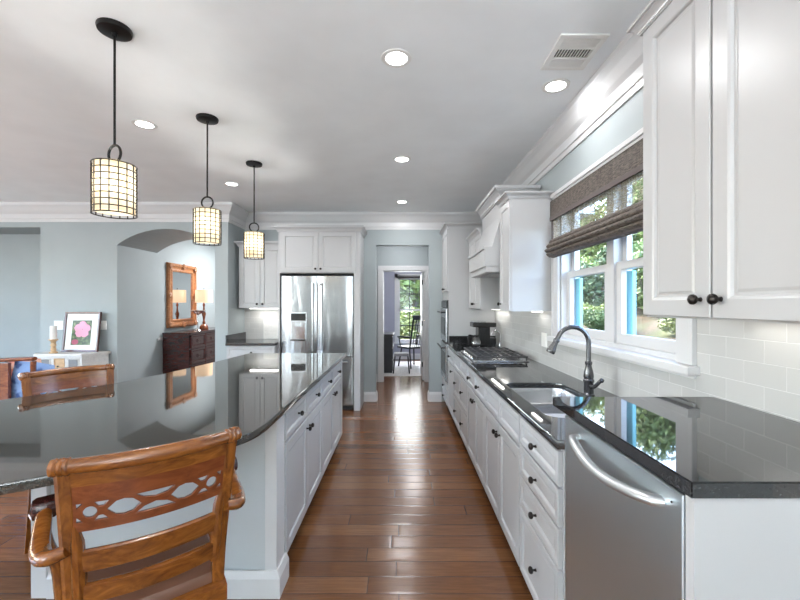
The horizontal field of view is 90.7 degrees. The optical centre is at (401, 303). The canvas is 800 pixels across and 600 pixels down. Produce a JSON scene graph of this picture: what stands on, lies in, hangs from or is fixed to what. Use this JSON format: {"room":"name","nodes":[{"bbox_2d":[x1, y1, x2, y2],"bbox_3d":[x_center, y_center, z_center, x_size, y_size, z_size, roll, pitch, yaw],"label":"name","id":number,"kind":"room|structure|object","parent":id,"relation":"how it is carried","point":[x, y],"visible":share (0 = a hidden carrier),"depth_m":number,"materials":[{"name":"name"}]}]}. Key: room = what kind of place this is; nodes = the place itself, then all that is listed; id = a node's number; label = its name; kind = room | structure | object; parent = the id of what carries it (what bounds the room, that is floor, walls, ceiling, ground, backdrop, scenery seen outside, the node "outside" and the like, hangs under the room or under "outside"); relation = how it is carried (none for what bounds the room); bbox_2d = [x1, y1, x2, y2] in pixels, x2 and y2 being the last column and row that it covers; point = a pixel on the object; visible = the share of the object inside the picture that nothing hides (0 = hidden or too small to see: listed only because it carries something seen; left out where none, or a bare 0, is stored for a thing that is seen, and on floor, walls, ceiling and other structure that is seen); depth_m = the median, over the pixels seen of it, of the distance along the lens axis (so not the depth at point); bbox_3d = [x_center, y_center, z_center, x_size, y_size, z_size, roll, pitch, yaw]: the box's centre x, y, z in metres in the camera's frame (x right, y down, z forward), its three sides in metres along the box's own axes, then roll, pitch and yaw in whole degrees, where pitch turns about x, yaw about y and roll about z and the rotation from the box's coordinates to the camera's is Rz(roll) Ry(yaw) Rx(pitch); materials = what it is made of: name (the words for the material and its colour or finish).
{"room":"kitchen","nodes":[
{"label":"kitchen","id":0,"kind":"room"},
{"bbox_2d":[0,222,244,392],"bbox_3d":[-4.895,0.050,5.625,5.210,2.740,0.850,0,0,0],"label":"wall","id":1,"kind":"structure","parent":0,"point":[48,270],"depth_m":5.28,"materials":[{"name":"blue paint"}]},
{"bbox_2d":[54,321,62,329],"bbox_3d":[-4.515,0.280,5.194,0.120,0.120,0.010,0,0,0],"label":"wall switch","id":2,"kind":"object","parent":1,"relation":"attached to","point":[59,324],"visible":0.8,"depth_m":5.19,"materials":[{"name":"white plastic"}]},
{"bbox_2d":[100,321,106,329],"bbox_3d":[-3.945,0.280,5.194,0.120,0.120,0.010,0,0,0],"label":"wall switch","id":3,"kind":"object","parent":1,"relation":"attached to","point":[103,323],"visible":0.56,"depth_m":5.19,"materials":[{"name":"white plastic"}]},
{"bbox_2d":[0,33,642,229],"bbox_3d":[-3.150,-1.200,0.875,8.700,0.240,9.750,0,0,0],"label":"trim","id":4,"kind":"structure","parent":1,"relation":"attached to","point":[619,77],"depth_m":5.10,"materials":[{"name":"white paint"}]},
{"bbox_2d":[157,240,214,374],"bbox_3d":[-3.815,0.050,7.725,0.130,2.740,3.350,0,0,0],"label":"wall","id":5,"kind":"structure","parent":0,"point":[202,257],"depth_m":6.87,"materials":[{"name":"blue paint"}]},
{"bbox_2d":[166,262,197,327],"bbox_3d":[-3.716,-0.140,6.706,0.063,1.078,0.869,0,0,0],"label":"wall mirror","id":6,"kind":"object","parent":5,"relation":"attached to","point":[181,280],"visible":0.92,"depth_m":6.66,"materials":[{"name":"brown wood"}]},
{"bbox_2d":[173,272,190,318],"bbox_3d":[-3.738,-0.140,6.710,0.004,0.790,0.600,0,0,0],"label":"mirror glass","id":7,"kind":"object","parent":6,"relation":"attached to","point":[181,280],"depth_m":6.69,"materials":[{"name":"white"}]},
{"bbox_2d":[0,359,533,599],"bbox_3d":[-3.150,1.470,3.200,9.100,0.100,14.800,0,0,0],"label":"floor","id":8,"kind":"structure","parent":0,"point":[400,508],"depth_m":2.56,"materials":[{"name":"brown wood"}]},
{"bbox_2d":[0,356,36,399],"bbox_3d":[-4.015,0.948,3.876,1.372,0.945,0.648,0,0,0],"label":"settee","id":9,"kind":"object","parent":8,"relation":"on","point":[5,368],"visible":0.3,"depth_m":3.58,"materials":[{"name":"red wood"}]},
{"bbox_2d":[6,359,41,376],"bbox_3d":[-3.660,0.760,3.840,0.372,0.458,0.100,0,0,0],"label":"cushion","id":10,"kind":"object","parent":9,"relation":"on","point":[37,360],"visible":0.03,"depth_m":3.82,"materials":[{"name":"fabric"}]},
{"bbox_2d":[11,361,54,397],"bbox_3d":[-3.460,0.760,3.700,0.415,0.449,0.130,0,0,0],"label":"cushion","id":11,"kind":"object","parent":9,"relation":"on","point":[19,366],"visible":0.23,"depth_m":3.65,"materials":[{"name":"blue fabric"}]},
{"bbox_2d":[18,364,114,553],"bbox_3d":[-1.888,0.914,2.317,0.544,1.041,0.592,0,0,37],"label":"bar stool","id":12,"kind":"object","parent":8,"relation":"on","point":[50,380],"visible":0.28,"depth_m":2.41,"materials":[{"name":"brown wood"}]},
{"bbox_2d":[33,351,110,390],"bbox_3d":[-4.205,1.018,4.999,0.790,0.805,0.343,0,0,0],"label":"console table","id":13,"kind":"object","parent":8,"relation":"on","point":[60,359],"visible":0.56,"depth_m":4.86,"materials":[{"name":"white wood"}]},
{"bbox_2d":[48,326,58,353],"bbox_3d":[-4.360,0.444,4.940,0.100,0.340,0.100,0,0,0],"label":"candlestick","id":14,"kind":"object","parent":13,"relation":"on","point":[53,329],"visible":1,"depth_m":4.92,"materials":[{"name":"white wax"}]},
{"bbox_2d":[50,326,56,338],"bbox_3d":[-4.360,0.356,4.940,0.072,0.165,0.072,0,0,0],"label":"candle","id":15,"kind":"object","parent":14,"relation":"on","point":[53,329],"depth_m":4.91,"materials":[{"name":"white wax"}]},
{"bbox_2d":[61,312,101,351],"bbox_3d":[-4.140,0.358,5.105,0.460,0.514,0.090,0,0,0],"label":"framed print","id":16,"kind":"object","parent":13,"relation":"on","point":[81,330],"visible":1,"depth_m":5.10,"materials":[{"name":"brown wood"}]},
{"bbox_2d":[28,426,245,599],"bbox_3d":[-0.832,0.914,1.299,0.592,1.041,0.544,0,0,-37],"label":"bar stool","id":17,"kind":"object","parent":8,"relation":"on","point":[185,561],"visible":1,"depth_m":1.13,"materials":[{"name":"brown wood"}]},
{"bbox_2d":[87,534,211,599],"bbox_3d":[-0.880,0.913,1.362,0.430,0.046,0.355,0,0,-37],"label":"seat cushion","id":18,"kind":"object","parent":17,"relation":"on","point":[199,578],"depth_m":1.31,"materials":[{"name":"brown wood"}]},
{"bbox_2d":[31,361,341,598],"bbox_3d":[-1.179,0.981,2.815,1.222,0.878,2.430,0,0,0],"label":"kitchen island","id":19,"kind":"object","parent":8,"relation":"on","point":[280,471],"visible":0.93,"depth_m":1.93,"materials":[{"name":"white paint"}]},
{"bbox_2d":[0,353,345,494],"bbox_3d":[-1.429,0.523,2.494,1.708,0.034,3.173,0,0,0],"label":"island countertop","id":20,"kind":"structure","parent":19,"relation":"on","point":[250,392],"depth_m":1.88,"materials":[{"name":"black stone"}]},
{"bbox_2d":[162,327,214,373],"bbox_3d":[-3.507,0.932,6.880,0.446,0.975,1.470,0,0,0],"label":"sideboard","id":21,"kind":"object","parent":8,"relation":"on","point":[182,349],"visible":0.35,"depth_m":6.16,"materials":[{"name":"brown wood"}]},
{"bbox_2d":[190,310,205,330],"bbox_3d":[-3.420,0.274,6.620,0.250,0.340,0.250,0,0,0],"label":"candle holder","id":22,"kind":"object","parent":21,"relation":"on","point":[197,312],"visible":1,"depth_m":6.57,"materials":[{"name":"glass"}]},
{"bbox_2d":[190,310,205,314],"bbox_3d":[-3.420,0.144,6.620,0.250,0.080,0.250,0,0,0],"label":"bowl","id":23,"kind":"object","parent":22,"relation":"on","point":[197,312],"depth_m":6.55,"materials":[{"name":"brown metal"}]},
{"bbox_2d":[195,290,212,328],"bbox_3d":[-3.500,0.079,6.980,0.284,0.730,0.284,0,0,0],"label":"table lamp","id":24,"kind":"object","parent":21,"relation":"on","point":[201,296],"visible":0.94,"depth_m":6.89,"materials":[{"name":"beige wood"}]},
{"bbox_2d":[227,345,277,358],"bbox_3d":[-1.966,0.981,5.416,0.636,0.878,0.650,0,0,0],"label":"base cabinet","id":25,"kind":"object","parent":8,"relation":"on","point":[232,351],"visible":0.23,"depth_m":5.13,"materials":[{"name":"white paint"}]},
{"bbox_2d":[225,332,277,345],"bbox_3d":[-1.968,0.473,5.426,0.639,0.134,0.632,0,0,0],"label":"countertop","id":26,"kind":"structure","parent":25,"relation":"on","point":[238,339],"depth_m":5.22,"materials":[{"name":"black stone"}]},
{"bbox_2d":[282,276,353,409],"bbox_3d":[-1.125,0.520,5.457,0.950,1.780,0.567,0,0,0],"label":"refrigerator","id":27,"kind":"object","parent":8,"relation":"on","point":[318,311],"visible":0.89,"depth_m":5.24,"materials":[{"name":"silver metal"}]},
{"bbox_2d":[273,225,366,410],"bbox_3d":[-1.100,0.193,5.462,1.194,2.455,0.559,0,0,0],"label":"tall cabinet","id":28,"kind":"object","parent":8,"relation":"on","point":[303,250],"visible":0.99,"depth_m":5.24,"materials":[{"name":"white paint"}]},
{"bbox_2d":[384,361,420,375],"bbox_3d":[-0.275,1.413,8.725,1.650,0.011,1.950,0,0,0],"label":"area rug","id":29,"kind":"object","parent":8,"relation":"on","point":[402,369],"visible":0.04,"depth_m":8.49,"materials":[{"name":"white fabric"}]},
{"bbox_2d":[384,332,393,372],"bbox_3d":[-0.685,1.010,8.400,1.030,0.790,0.800,0,0,0],"label":"writing desk","id":30,"kind":"object","parent":29,"relation":"on","point":[388,336],"visible":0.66,"depth_m":8.05,"materials":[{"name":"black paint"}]},
{"bbox_2d":[393,352,409,373],"bbox_3d":[-0.013,1.205,8.110,0.353,0.409,0.260,0,0,0],"label":"footstool","id":31,"kind":"object","parent":29,"relation":"on","point":[395,353],"visible":1,"depth_m":7.99,"materials":[{"name":"grey fabric"}]},
{"bbox_2d":[397,315,419,368],"bbox_3d":[0.257,0.826,8.839,0.585,1.165,0.650,0,0,-35],"label":"spindle chair","id":32,"kind":"object","parent":29,"relation":"on","point":[415,317],"visible":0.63,"depth_m":8.66,"materials":[{"name":"black paint"}]},
{"bbox_2d":[448,348,453,416],"bbox_3d":[0.869,0.982,4.763,0.642,0.876,0.564,0,0,0],"label":"base cabinet","id":33,"kind":"object","parent":8,"relation":"on","point":[450,352],"visible":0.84,"depth_m":4.80,"materials":[{"name":"white paint"}]},
{"bbox_2d":[447,336,618,449],"bbox_3d":[0.882,0.473,3.253,0.615,0.134,3.583,0,0,0],"label":"countertop","id":34,"kind":"structure","parent":33,"relation":"on","point":[501,377],"depth_m":2.55,"materials":[{"name":"black stone"}]},
{"bbox_2d":[467,334,479,344],"bbox_3d":[0.850,0.429,4.592,0.149,0.151,0.120,0,0,-32],"label":"coffee carafe","id":35,"kind":"object","parent":34,"relation":"on","point":[469,334],"visible":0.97,"depth_m":4.59,"materials":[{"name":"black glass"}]},
{"bbox_2d":[470,320,495,346],"bbox_3d":[0.980,0.354,4.790,0.280,0.301,0.220,0,0,0],"label":"coffee maker","id":36,"kind":"object","parent":34,"relation":"on","point":[482,327],"visible":0.98,"depth_m":4.70,"materials":[{"name":"black plastic"}]},
{"bbox_2d":[461,347,529,361],"bbox_3d":[0.869,0.480,3.822,0.493,0.050,0.765,0,0,0],"label":"gas cooktop","id":37,"kind":"object","parent":34,"relation":"in","point":[476,354],"visible":1,"depth_m":3.58,"materials":[{"name":"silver metal"}]},
{"bbox_2d":[491,330,501,346],"bbox_3d":[1.091,0.403,4.550,0.137,0.206,0.060,0,0,0],"label":"water tap","id":38,"kind":"object","parent":34,"relation":"on","point":[493,330],"visible":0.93,"depth_m":4.54,"materials":[{"name":"silver metal"}]},
{"bbox_2d":[511,388,576,413],"bbox_3d":[0.838,0.644,2.150,0.399,0.204,0.814,0,0,0],"label":"sink","id":39,"kind":"object","parent":34,"relation":"in","point":[540,398],"visible":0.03,"depth_m":2.54,"materials":[{"name":"silver metal"}]},
{"bbox_2d":[546,325,603,396],"bbox_3d":[0.936,0.311,2.149,0.268,0.390,0.143,0,0,0],"label":"faucet","id":40,"kind":"object","parent":34,"relation":"on","point":[589,386],"visible":1,"depth_m":2.18,"materials":[{"name":"grey metal"}]},
{"bbox_2d":[453,353,467,448],"bbox_3d":[0.869,0.982,4.020,0.642,0.876,0.919,0,0,0],"label":"base cabinet","id":41,"kind":"object","parent":8,"relation":"on","point":[460,383],"visible":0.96,"depth_m":3.98,"materials":[{"name":"white paint"}]},
{"bbox_2d":[439,222,494,405],"bbox_3d":[0.865,0.191,5.368,0.650,2.458,0.748,0,0,0],"label":"oven tower","id":42,"kind":"object","parent":8,"relation":"on","point":[455,249],"visible":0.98,"depth_m":5.05,"materials":[{"name":"white paint"}]},
{"bbox_2d":[437,300,448,382],"bbox_3d":[0.551,0.485,5.397,0.094,1.070,0.650,0,0,0],"label":"wall oven","id":43,"kind":"object","parent":42,"relation":"in","point":[444,311],"visible":0.98,"depth_m":5.18,"materials":[{"name":"silver metal"}]},
{"bbox_2d":[466,366,485,486],"bbox_3d":[0.869,0.982,3.180,0.642,0.876,0.759,0,0,0],"label":"base cabinet","id":44,"kind":"object","parent":8,"relation":"on","point":[475,386],"visible":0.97,"depth_m":3.12,"materials":[{"name":"white paint"}]},
{"bbox_2d":[484,382,520,566],"bbox_3d":[0.869,0.982,2.380,0.642,0.876,0.839,0,0,0],"label":"base cabinet","id":45,"kind":"object","parent":8,"relation":"on","point":[502,443],"visible":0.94,"depth_m":2.29,"materials":[{"name":"white paint"}]},
{"bbox_2d":[520,414,565,599],"bbox_3d":[0.869,0.982,1.711,0.642,0.876,0.497,0,0,0],"label":"base cabinet","id":46,"kind":"object","parent":8,"relation":"on","point":[542,466],"visible":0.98,"depth_m":1.66,"materials":[{"name":"white paint"}]},
{"bbox_2d":[566,414,799,599],"bbox_3d":[0.890,0.904,1.128,0.600,1.031,0.660,0,0,0],"label":"base cabinet","id":47,"kind":"object","parent":8,"relation":"on","point":[737,548],"visible":0.21,"depth_m":0.80,"materials":[{"name":"white paint"}]},
{"bbox_2d":[565,415,685,599],"bbox_3d":[0.838,0.897,1.130,0.620,1.005,0.612,0,0,0],"label":"dishwasher","id":48,"kind":"object","parent":47,"relation":"in","point":[625,525],"visible":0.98,"depth_m":1.07,"materials":[{"name":"silver metal"}]},
{"bbox_2d":[553,397,799,497],"bbox_3d":[0.882,0.371,1.147,0.615,0.034,0.725,0,0,0],"label":"countertop","id":49,"kind":"structure","parent":47,"relation":"on","point":[703,447],"depth_m":1.03,"materials":[{"name":"black stone"}]},
{"bbox_2d":[0,0,650,218],"bbox_3d":[-2.450,-1.380,3.200,10.500,0.120,14.800,0,0,0],"label":"ceiling","id":50,"kind":"structure","parent":0,"point":[303,90],"depth_m":2.50,"materials":[{"name":"paint"}]},
{"bbox_2d":[90,17,137,218],"bbox_3d":[-1.375,-0.872,1.890,0.186,0.896,0.186,0,0,0],"label":"pendant light","id":51,"kind":"object","parent":50,"relation":"hanging from","point":[113,185],"visible":1,"depth_m":1.84,"materials":[{"name":"black metal"}]},
{"bbox_2d":[95,208,134,215],"bbox_3d":[-1.375,-0.439,1.890,0.166,0.001,0.166,0,0,0],"label":"diffuser","id":52,"kind":"object","parent":51,"relation":"attached to","point":[103,212],"depth_m":1.90,"materials":[{"name":"white glass"}]},
{"bbox_2d":[131,119,157,129],"bbox_3d":[-1.890,-1.317,2.900,0.164,0.006,0.164,0,0,0],"label":"recessed light","id":53,"kind":"object","parent":50,"relation":"in","point":[144,124],"visible":1,"depth_m":2.90,"materials":[{"name":"white"}]},
{"bbox_2d":[192,113,221,245],"bbox_3d":[-1.380,-0.872,2.800,0.186,0.896,0.186,0,0,-17],"label":"pendant light","id":54,"kind":"object","parent":50,"relation":"hanging from","point":[207,221],"visible":1,"depth_m":2.75,"materials":[{"name":"black metal"}]},
{"bbox_2d":[194,240,218,243],"bbox_3d":[-1.380,-0.439,2.800,0.166,0.001,0.166,0,0,-17],"label":"diffuser","id":55,"kind":"object","parent":54,"relation":"attached to","point":[207,241],"depth_m":2.82,"materials":[{"name":"white glass"}]},
{"bbox_2d":[224,182,239,185],"bbox_3d":[-1.870,-1.317,4.340,0.164,0.006,0.164,0,0,0],"label":"recessed light","id":56,"kind":"object","parent":50,"relation":"in","point":[225,183],"visible":1,"depth_m":4.33,"materials":[{"name":"white"}]},
{"bbox_2d":[244,160,264,259],"bbox_3d":[-1.385,-0.872,3.700,0.186,0.896,0.186,0,0,-40],"label":"pendant light","id":57,"kind":"object","parent":50,"relation":"hanging from","point":[254,241],"visible":1,"depth_m":3.64,"materials":[{"name":"black metal"}]},
{"bbox_2d":[381,48,411,67],"bbox_3d":[-0.030,-1.317,2.120,0.164,0.006,0.164,0,0,0],"label":"recessed light","id":58,"kind":"object","parent":50,"relation":"in","point":[395,57],"visible":1,"depth_m":2.11,"materials":[{"name":"white plastic"}]},
{"bbox_2d":[393,156,410,162],"bbox_3d":[0.000,-1.317,3.600,0.164,0.006,0.164,0,0,0],"label":"recessed light","id":59,"kind":"object","parent":50,"relation":"in","point":[401,159],"visible":1,"depth_m":3.60,"materials":[{"name":"white"}]},
{"bbox_2d":[396,200,407,203],"bbox_3d":[0.000,-1.317,5.100,0.164,0.006,0.164,0,0,0],"label":"recessed light","id":60,"kind":"object","parent":50,"relation":"in","point":[398,201],"visible":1,"depth_m":5.07,"materials":[{"name":"white"}]},
{"bbox_2d":[541,78,569,93],"bbox_3d":[0.930,-1.317,2.390,0.164,0.006,0.164,0,0,0],"label":"recessed light","id":61,"kind":"object","parent":50,"relation":"in","point":[557,85],"visible":1,"depth_m":2.38,"materials":[{"name":"white"}]},
{"bbox_2d":[540,33,609,69],"bbox_3d":[0.895,-1.315,2.070,0.240,0.010,0.290,0,0,0],"label":"ceiling vent","id":62,"kind":"object","parent":50,"relation":"in","point":[571,51],"visible":1,"depth_m":2.05,"materials":[{"name":"white plastic"}]},
{"bbox_2d":[245,230,444,401],"bbox_3d":[-0.545,0.050,5.810,3.490,2.740,0.120,0,0,0],"label":"wall","id":63,"kind":"structure","parent":0,"point":[374,238],"depth_m":5.75,"materials":[{"name":"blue paint"}]},
{"bbox_2d":[234,241,277,307],"bbox_3d":[-1.969,-0.400,5.557,0.645,0.916,0.367,0,0,0],"label":"upper cabinet","id":64,"kind":"object","parent":63,"relation":"attached to","point":[258,279],"visible":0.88,"depth_m":5.43,"materials":[{"name":"white paint"}]},
{"bbox_2d":[244,308,277,338],"bbox_3d":[-1.945,0.305,5.746,0.690,0.530,0.008,0,0,0],"label":"backsplash","id":65,"kind":"structure","parent":63,"relation":"attached to","point":[253,318],"depth_m":5.74,"materials":[{"name":"white tile"}]},
{"bbox_2d":[364,390,441,401],"bbox_3d":[0.000,1.350,6.467,2.600,0.140,1.466,0,0,0],"label":"baseboard","id":66,"kind":"structure","parent":63,"relation":"attached to","point":[433,396],"depth_m":5.73,"materials":[{"name":"white paint"}]},
{"bbox_2d":[377,246,428,381],"bbox_3d":[0.000,0.050,7.260,2.600,2.740,0.120,0,0,0],"label":"wall","id":67,"kind":"structure","parent":0,"point":[386,255],"depth_m":7.20,"materials":[{"name":"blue paint"}]},
{"bbox_2d":[378,266,428,381],"bbox_3d":[0.037,0.362,7.250,0.945,2.115,0.140,0,0,0],"label":"trim","id":68,"kind":"structure","parent":67,"relation":"attached to","point":[381,269],"depth_m":7.18,"materials":[{"name":"white paint"}]},
{"bbox_2d":[420,272,423,379],"bbox_3d":[0.388,0.410,7.680,0.041,2.000,0.760,0,0,0],"label":"door","id":69,"kind":"structure","parent":67,"relation":"in","point":[422,273],"depth_m":7.33,"materials":[{"name":"white paint"}]},
{"bbox_2d":[384,272,421,353],"bbox_3d":[0.000,0.050,10.260,5.200,2.740,0.120,0,0,0],"label":"wall","id":70,"kind":"structure","parent":0,"point":[389,277],"depth_m":10.20,"materials":[{"name":"purple paint"}]},
{"bbox_2d":[393,354,419,358],"bbox_3d":[0.250,1.350,10.192,3.100,0.140,0.016,0,0,0],"label":"baseboard","id":71,"kind":"structure","parent":70,"relation":"attached to","point":[417,356],"depth_m":10.18,"materials":[{"name":"white paint"}]},
{"bbox_2d":[394,274,420,343],"bbox_3d":[0.340,0.130,10.220,1.100,1.800,0.140,0,0,0],"label":"window","id":72,"kind":"structure","parent":70,"relation":"in","point":[397,280],"depth_m":10.23,"materials":[{"name":"white paint"}]},
{"bbox_2d":[397,275,419,277],"bbox_3d":[0.340,-0.700,10.150,0.920,0.068,0.070,0,0,0],"label":"roller shade","id":73,"kind":"object","parent":72,"relation":"attached to","point":[398,276],"visible":0.66,"depth_m":10.12,"materials":[{"name":"black fabric"}]},
{"bbox_2d":[535,88,642,329],"bbox_3d":[1.270,0.050,0.935,0.140,2.740,9.870,0,0,0],"label":"wall","id":74,"kind":"structure","parent":0,"point":[627,120],"depth_m":2.41,"materials":[{"name":"blue paint"}]},
{"bbox_2d":[465,228,499,308],"bbox_3d":[0.999,-0.387,4.670,0.382,0.889,0.740,0,0,0],"label":"upper cabinet","id":75,"kind":"object","parent":74,"relation":"attached to","point":[484,293],"visible":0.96,"depth_m":4.31,"materials":[{"name":"white paint"}]},
{"bbox_2d":[468,185,540,277],"bbox_3d":[0.951,-0.648,3.836,0.478,0.748,0.898,0,0,0],"label":"range hood","id":76,"kind":"object","parent":74,"relation":"attached to","point":[485,262],"visible":0.52,"depth_m":3.62,"materials":[{"name":"white paint"}]},
{"bbox_2d":[494,191,553,310],"bbox_3d":[0.999,-0.414,3.273,0.382,0.944,0.364,0,0,0],"label":"upper cabinet","id":77,"kind":"object","parent":74,"relation":"attached to","point":[525,224],"visible":0.98,"depth_m":3.13,"materials":[{"name":"white paint"}]},
{"bbox_2d":[547,128,699,378],"bbox_3d":[1.241,-0.277,2.350,0.198,1.163,1.540,0,0,0],"label":"window","id":78,"kind":"structure","parent":74,"relation":"in","point":[619,340],"depth_m":2.29,"materials":[{"name":"white paint"}]},
{"bbox_2d":[545,138,642,257],"bbox_3d":[1.115,-0.556,2.305,0.098,0.423,1.330,0,0,0],"label":"roman shade","id":79,"kind":"object","parent":78,"relation":"attached to","point":[626,221],"visible":0.66,"depth_m":2.19,"materials":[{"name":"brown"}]},
{"bbox_2d":[495,310,799,422],"bbox_3d":[1.196,0.145,2.675,0.008,0.950,4.750,0,0,0],"label":"backsplash","id":80,"kind":"structure","parent":74,"relation":"attached to","point":[754,365],"depth_m":1.50,"materials":[{"name":"white tile"}]},
{"bbox_2d":[541,333,546,347],"bbox_3d":[1.187,0.300,3.300,0.010,0.116,0.120,0,0,0],"label":"wall outlet","id":81,"kind":"object","parent":80,"relation":"attached to","point":[543,335],"visible":0.99,"depth_m":3.28,"materials":[{"name":"white plastic"}]},
{"bbox_2d":[627,0,799,324],"bbox_3d":[1.004,-0.475,1.101,0.373,1.041,0.672,0,0,0],"label":"upper cabinet","id":82,"kind":"object","parent":74,"relation":"attached to","point":[721,78],"visible":1,"depth_m":1.05,"materials":[{"name":"white paint"}]},
{"label":"outside","id":83,"kind":"structure","parent":0,"visible":0},
{"bbox_3d":[-11.550,1.545,27.850,26.900,0.150,34.300,0,0,0],"label":"lawn","id":84,"kind":"structure","parent":83,"visible":0},
{"bbox_2d":[400,280,419,334],"bbox_3d":[0.782,-1.340,17.854,5.663,6.226,5.210,0,0,-38],"label":"tree","id":85,"kind":"object","parent":84,"relation":"on","point":[404,284],"visible":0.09,"depth_m":17.30,"materials":[{"name":"green plant"}]},
{"bbox_2d":[400,306,419,338],"bbox_3d":[-0.363,0.794,13.085,2.540,1.439,2.492,0,0,-7],"label":"shrub","id":86,"kind":"object","parent":84,"relation":"on","point":[404,318],"visible":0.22,"depth_m":12.75,"materials":[{"name":"green plant"}]},
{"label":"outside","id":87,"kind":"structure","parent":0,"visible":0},
{"bbox_2d":[583,297,675,339],"bbox_3d":[10.900,-0.569,11.000,18.000,3.578,34.000,0,0,0],"label":"hillside","id":88,"kind":"structure","parent":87,"point":[645,325],"depth_m":7.70,"materials":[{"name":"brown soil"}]},
{"bbox_2d":[580,257,598,266],"bbox_3d":[6.119,-0.683,14.709,2.254,2.048,2.212,0,0,18],"label":"shrub","id":89,"kind":"object","parent":88,"relation":"on","point":[587,261],"visible":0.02,"depth_m":13.87,"materials":[{"name":"green plant"}]},
{"bbox_2d":[580,262,604,306],"bbox_3d":[5.810,-0.494,12.223,2.247,1.744,2.237,0,0,-18],"label":"shrub","id":90,"kind":"object","parent":88,"relation":"on","point":[593,285],"visible":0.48,"depth_m":11.76,"materials":[{"name":"green plant"}]},
{"bbox_2d":[580,197,606,259],"bbox_3d":[12.918,-3.989,25.182,5.663,6.226,5.210,0,0,33],"label":"tree","id":91,"kind":"object","parent":88,"relation":"on","point":[592,251],"visible":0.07,"depth_m":25.23,"materials":[{"name":"green plant"}]},
{"bbox_2d":[580,246,606,266],"bbox_3d":[8.563,-1.365,16.307,2.418,2.392,2.429,0,0,-11],"label":"shrub","id":92,"kind":"object","parent":88,"relation":"on","point":[601,257],"visible":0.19,"depth_m":15.99,"materials":[{"name":"green plant"}]},
{"bbox_2d":[583,309,604,330],"bbox_3d":[4.090,0.393,7.972,0.935,0.621,0.918,0,0,16],"label":"shrub","id":93,"kind":"object","parent":88,"relation":"on","point":[597,321],"visible":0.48,"depth_m":7.86,"materials":[{"name":"green plant"}]},
{"bbox_2d":[583,302,604,325],"bbox_3d":[4.701,0.257,9.640,0.960,0.623,0.942,0,0,31],"label":"shrub","id":94,"kind":"object","parent":88,"relation":"on","point":[589,306],"visible":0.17,"depth_m":9.56,"materials":[{"name":"green plant"}]},
{"bbox_2d":[632,178,642,249],"bbox_3d":[13.169,-3.790,18.369,5.366,5.828,5.087,0,0,27],"label":"tree","id":95,"kind":"object","parent":88,"relation":"on","point":[635,237],"visible":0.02,"depth_m":19.02,"materials":[{"name":"green plant"}]},
{"bbox_2d":[632,238,642,251],"bbox_3d":[8.589,-1.264,13.535,1.899,2.212,2.496,0,0,-10],"label":"shrub","id":96,"kind":"object","parent":88,"relation":"on","point":[637,244],"visible":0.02,"depth_m":13.53,"materials":[{"name":"green plant"}]},
{"bbox_2d":[632,250,647,315],"bbox_3d":[5.974,-0.531,9.409,1.849,1.772,2.551,0,0,32],"label":"shrub","id":97,"kind":"object","parent":88,"relation":"on","point":[639,271],"visible":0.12,"depth_m":9.43,"materials":[{"name":"green plant"}]},
{"bbox_2d":[657,317,675,333],"bbox_3d":[4.620,0.279,6.365,0.960,0.623,0.942,0,0,0],"label":"shrub","id":98,"kind":"object","parent":88,"relation":"on","point":[670,321],"visible":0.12,"depth_m":6.59,"materials":[{"name":"green plant"}]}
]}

